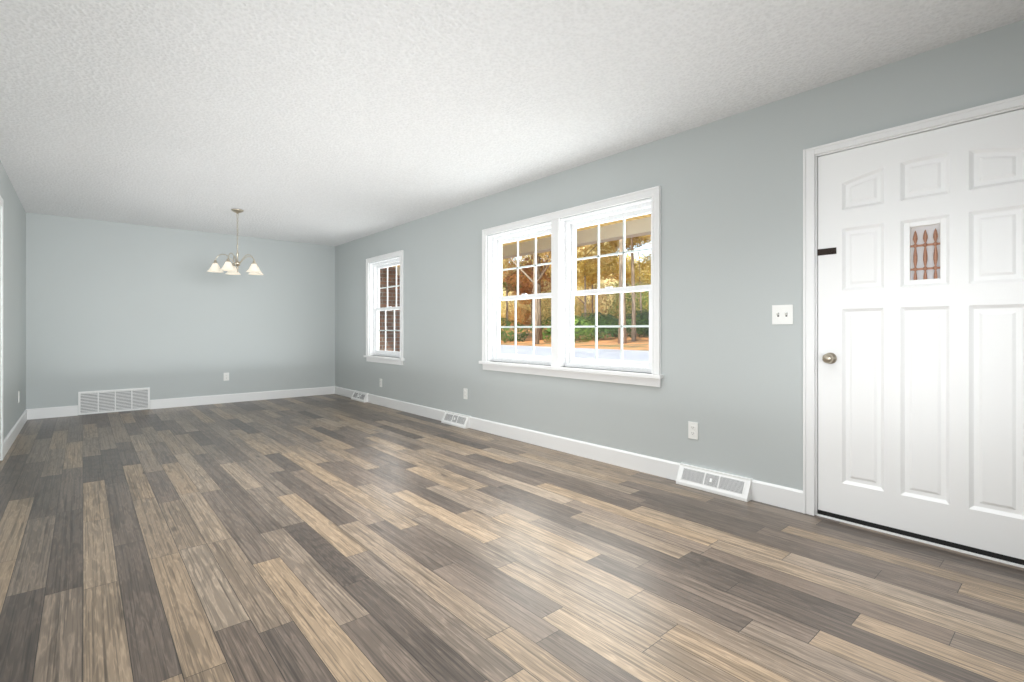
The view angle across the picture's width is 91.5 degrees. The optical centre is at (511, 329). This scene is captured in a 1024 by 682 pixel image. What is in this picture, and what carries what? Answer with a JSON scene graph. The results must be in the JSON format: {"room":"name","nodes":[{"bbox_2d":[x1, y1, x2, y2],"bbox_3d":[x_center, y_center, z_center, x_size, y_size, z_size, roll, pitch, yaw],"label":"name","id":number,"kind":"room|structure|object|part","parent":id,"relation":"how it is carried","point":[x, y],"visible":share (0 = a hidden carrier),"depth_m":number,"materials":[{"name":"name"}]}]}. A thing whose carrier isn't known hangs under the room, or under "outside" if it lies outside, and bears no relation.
{"room":"empty living room","nodes":[
{"label":"empty living room","id":0,"kind":"room"},
{"bbox_2d":[0,161,25,438],"bbox_3d":[-2.560,-0.160,2.072,0.160,2.440,10.200,0,0,-41],"label":"wall","id":1,"kind":"structure","parent":0,"point":[14,298],"depth_m":4.83,"materials":[{"name":"paint"}]},
{"bbox_2d":[0,195,3,460],"bbox_3d":[-3.869,-0.001,3.729,0.017,2.122,0.924,0,0,-41],"label":"door frame","id":2,"kind":"structure","parent":1,"relation":"attached to","point":[2,326],"depth_m":4.03,"materials":[{"name":"white wood"}]},
{"bbox_2d":[4,409,26,456],"bbox_3d":[-2.494,0.998,2.128,0.014,0.125,9.880,0,0,-41],"label":"baseboard","id":3,"kind":"structure","parent":1,"relation":"attached to","point":[11,436],"depth_m":4.77,"materials":[{"name":"white wood"}]},
{"bbox_2d":[26,212,334,414],"bbox_3d":[-4.378,-0.160,7.130,3.680,2.440,0.160,0,0,-41],"label":"wall","id":4,"kind":"structure","parent":0,"point":[161,312],"depth_m":6.78,"materials":[{"name":"paint"}]},
{"bbox_2d":[78,387,149,414],"bbox_3d":[-5.091,0.911,6.402,0.720,0.285,0.013,0,0,-41],"label":"air vent","id":5,"kind":"object","parent":4,"relation":"in","point":[102,401],"visible":1,"depth_m":6.39,"materials":[{"name":"silver metal"}]},
{"bbox_2d":[27,386,334,419],"bbox_3d":[-4.321,0.998,7.064,3.680,0.125,0.014,0,0,-41],"label":"baseboard","id":6,"kind":"structure","parent":4,"relation":"attached to","point":[49,412],"depth_m":7.06,"materials":[{"name":"white wood"}]},
{"bbox_2d":[224,373,228,380],"bbox_3d":[-4.137,0.680,7.225,0.070,0.115,0.010,0,0,-41],"label":"electrical outlet","id":7,"kind":"object","parent":4,"relation":"attached to","point":[226,376],"visible":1,"depth_m":7.22,"materials":[{"name":"white plastic"}]},
{"bbox_2d":[0,394,1023,681],"bbox_3d":[-1.105,1.120,3.324,4.000,0.120,10.200,0,0,-41],"label":"floor","id":8,"kind":"structure","parent":0,"point":[326,538],"depth_m":2.20,"materials":[{"name":"brown wood"}]},
{"bbox_2d":[0,0,1023,245],"bbox_3d":[-1.105,-1.455,3.324,4.000,0.150,10.200,0,0,-41],"label":"ceiling","id":9,"kind":"structure","parent":0,"point":[328,122],"depth_m":2.85,"materials":[{"name":"white paint"}]},
{"bbox_2d":[207,209,263,274],"bbox_3d":[-3.177,-1.019,5.764,0.589,0.722,0.568,0,0,-41],"label":"chandelier","id":10,"kind":"object","parent":9,"relation":"hanging from","point":[232,268],"visible":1,"depth_m":5.69,"materials":[{"name":"silver metal"}]},
{"bbox_3d":[-3.177,-0.707,5.764,0.589,0.098,0.568,0,0,-41],"label":"lamp shade","id":11,"kind":"part","parent":10,"relation":"part of","materials":[{"name":"white glass"}]},
{"bbox_2d":[335,19,1023,490],"bbox_3d":[0.351,-0.160,4.576,0.160,2.440,10.200,0,0,-41],"label":"wall","id":12,"kind":"structure","parent":0,"point":[731,261],"depth_m":3.39,"materials":[{"name":"paint"}]},
{"bbox_2d":[351,390,368,402],"bbox_3d":[-2.275,0.995,7.448,0.075,0.131,0.466,0,0,-41],"label":"air vent","id":13,"kind":"object","parent":12,"relation":"in","point":[359,396],"visible":0.98,"depth_m":7.40,"materials":[{"name":"white metal"}]},
{"bbox_2d":[363,250,403,364],"bbox_3d":[-1.738,-0.286,6.947,0.185,1.503,1.140,0,0,-41],"label":"window","id":14,"kind":"structure","parent":12,"relation":"in","point":[374,289],"depth_m":7.14,"materials":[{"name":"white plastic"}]},
{"bbox_2d":[441,411,469,428],"bbox_3d":[-0.625,0.995,5.530,0.075,0.131,0.466,0,0,-41],"label":"air vent","id":15,"kind":"object","parent":12,"relation":"in","point":[456,419],"visible":0.96,"depth_m":5.49,"materials":[{"name":"white metal"}]},
{"bbox_2d":[463,388,467,398],"bbox_3d":[-0.509,0.700,5.445,0.010,0.115,0.070,0,0,-41],"label":"electrical outlet","id":16,"kind":"object","parent":12,"relation":"attached to","point":[465,393],"visible":1,"depth_m":5.44,"materials":[{"name":"white plastic"}]},
{"bbox_2d":[335,386,802,512],"bbox_3d":[0.285,0.998,4.519,0.014,0.125,9.880,0,0,-41],"label":"baseboard","id":17,"kind":"structure","parent":12,"relation":"attached to","point":[779,496],"depth_m":4.08,"materials":[{"name":"white wood"}]},
{"bbox_2d":[479,186,663,386],"bbox_3d":[0.424,-0.311,4.434,0.185,1.453,2.150,0,0,-41],"label":"window","id":18,"kind":"structure","parent":12,"relation":"in","point":[569,290],"depth_m":4.37,"materials":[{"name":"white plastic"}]},
{"bbox_2d":[688,421,697,439],"bbox_3d":[1.239,0.690,3.413,0.010,0.115,0.070,0,0,-41],"label":"electrical outlet","id":19,"kind":"object","parent":12,"relation":"attached to","point":[692,430],"visible":1,"depth_m":3.41,"materials":[{"name":"white plastic"}]},
{"bbox_2d":[676,463,751,501],"bbox_3d":[1.315,0.995,3.275,0.075,0.131,0.486,0,0,-41],"label":"air vent","id":20,"kind":"object","parent":12,"relation":"in","point":[722,483],"visible":1,"depth_m":3.24,"materials":[{"name":"silver metal"}]},
{"bbox_2d":[772,305,792,323],"bbox_3d":[1.609,-0.090,2.974,0.022,0.116,0.116,0,0,-41],"label":"light switch","id":21,"kind":"object","parent":12,"relation":"attached to","point":[782,314],"visible":1,"depth_m":2.98,"materials":[{"name":"white plastic"}]},
{"bbox_2d":[803,95,1023,567],"bbox_3d":[2.111,0.013,2.534,0.214,2.103,1.084,0,0,-41],"label":"door frame","id":22,"kind":"structure","parent":12,"relation":"attached to","point":[809,154],"depth_m":2.84,"materials":[{"name":"white wood"}]},
{"bbox_2d":[817,109,1023,564],"bbox_3d":[2.051,0.032,2.479,0.107,2.034,0.958,0,0,-41],"label":"entry door","id":23,"kind":"structure","parent":12,"relation":"in","point":[920,252],"depth_m":2.49,"materials":[{"name":"white wood"}]},
{"bbox_3d":[1.770,-0.440,2.807,0.016,0.036,0.094,0,0,-41],"label":"latch handle","id":24,"kind":"part","parent":23,"relation":"part of","materials":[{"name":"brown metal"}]},
{"bbox_3d":[1.763,0.160,2.779,0.062,0.064,0.064,0,0,-41],"label":"knob","id":25,"kind":"part","parent":23,"relation":"part of","materials":[{"name":"silver metal"}]},
{"bbox_3d":[2.074,-0.378,2.502,0.018,0.251,0.119,0,0,-41],"label":"grille panel","id":26,"kind":"part","parent":23,"relation":"part of","materials":[{"name":"orange metal"}]},
{"bbox_3d":[2.072,-0.387,2.501,0.024,0.342,0.191,0,0,-41],"label":"bead frame","id":27,"kind":"part","parent":23,"relation":"part of","materials":[{"name":"white wood"}]},
{"bbox_3d":[2.084,-0.387,2.512,0.004,0.276,0.125,0,0,-41],"label":"glass panel","id":28,"kind":"part","parent":23,"relation":"part of","materials":[{"name":"clear glass"}]},
{"label":"outside","id":29,"kind":"structure","parent":0,"visible":0},
{"bbox_2d":[500,323,648,350],"bbox_3d":[13.125,-0.191,40.967,66.670,3.098,105.000,0,0,-41],"label":"ground","id":30,"kind":"structure","parent":29,"point":[609,343],"depth_m":26.60,"materials":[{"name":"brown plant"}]},
{"bbox_2d":[380,267,399,351],"bbox_3d":[-3.463,-0.490,11.333,2.870,3.700,3.300,0,0,-41],"label":"brick","id":31,"kind":"object","parent":30,"relation":"on","point":[391,299],"depth_m":10.03,"materials":[{"name":"brown brick"}]},
{"bbox_2d":[500,345,648,361],"bbox_3d":[-5.158,0.804,25.242,4.696,0.211,105.000,0,0,-41],"label":"driveway","id":32,"kind":"structure","parent":30,"relation":"on","point":[584,353],"depth_m":16.90,"materials":[{"name":"white concrete"}]},
{"bbox_2d":[500,234,650,343],"bbox_3d":[17.085,-7.168,42.983,58.386,22.315,111.931,0,0,-41],"label":"vegetation","id":33,"kind":"object","parent":30,"relation":"on","point":[607,278],"depth_m":36.07,"materials":[{"name":"green plant"}]},
{"bbox_3d":[1.463,1.230,4.556,1.500,0.300,13.000,0,0,-41],"label":"porch","id":34,"kind":"object","parent":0,"visible":0},
{"bbox_2d":[397,217,650,275],"bbox_3d":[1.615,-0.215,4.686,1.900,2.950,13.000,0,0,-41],"label":"beam","id":35,"kind":"structure","parent":34,"relation":"on","point":[586,235],"depth_m":6.11,"materials":[{"name":"white"}]},
{"bbox_2d":[392,213,650,266],"bbox_3d":[1.539,-1.270,4.621,1.700,0.060,13.000,0,0,-41],"label":"porch ceiling","id":36,"kind":"structure","parent":35,"relation":"attached to","point":[593,226],"depth_m":6.05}
]}

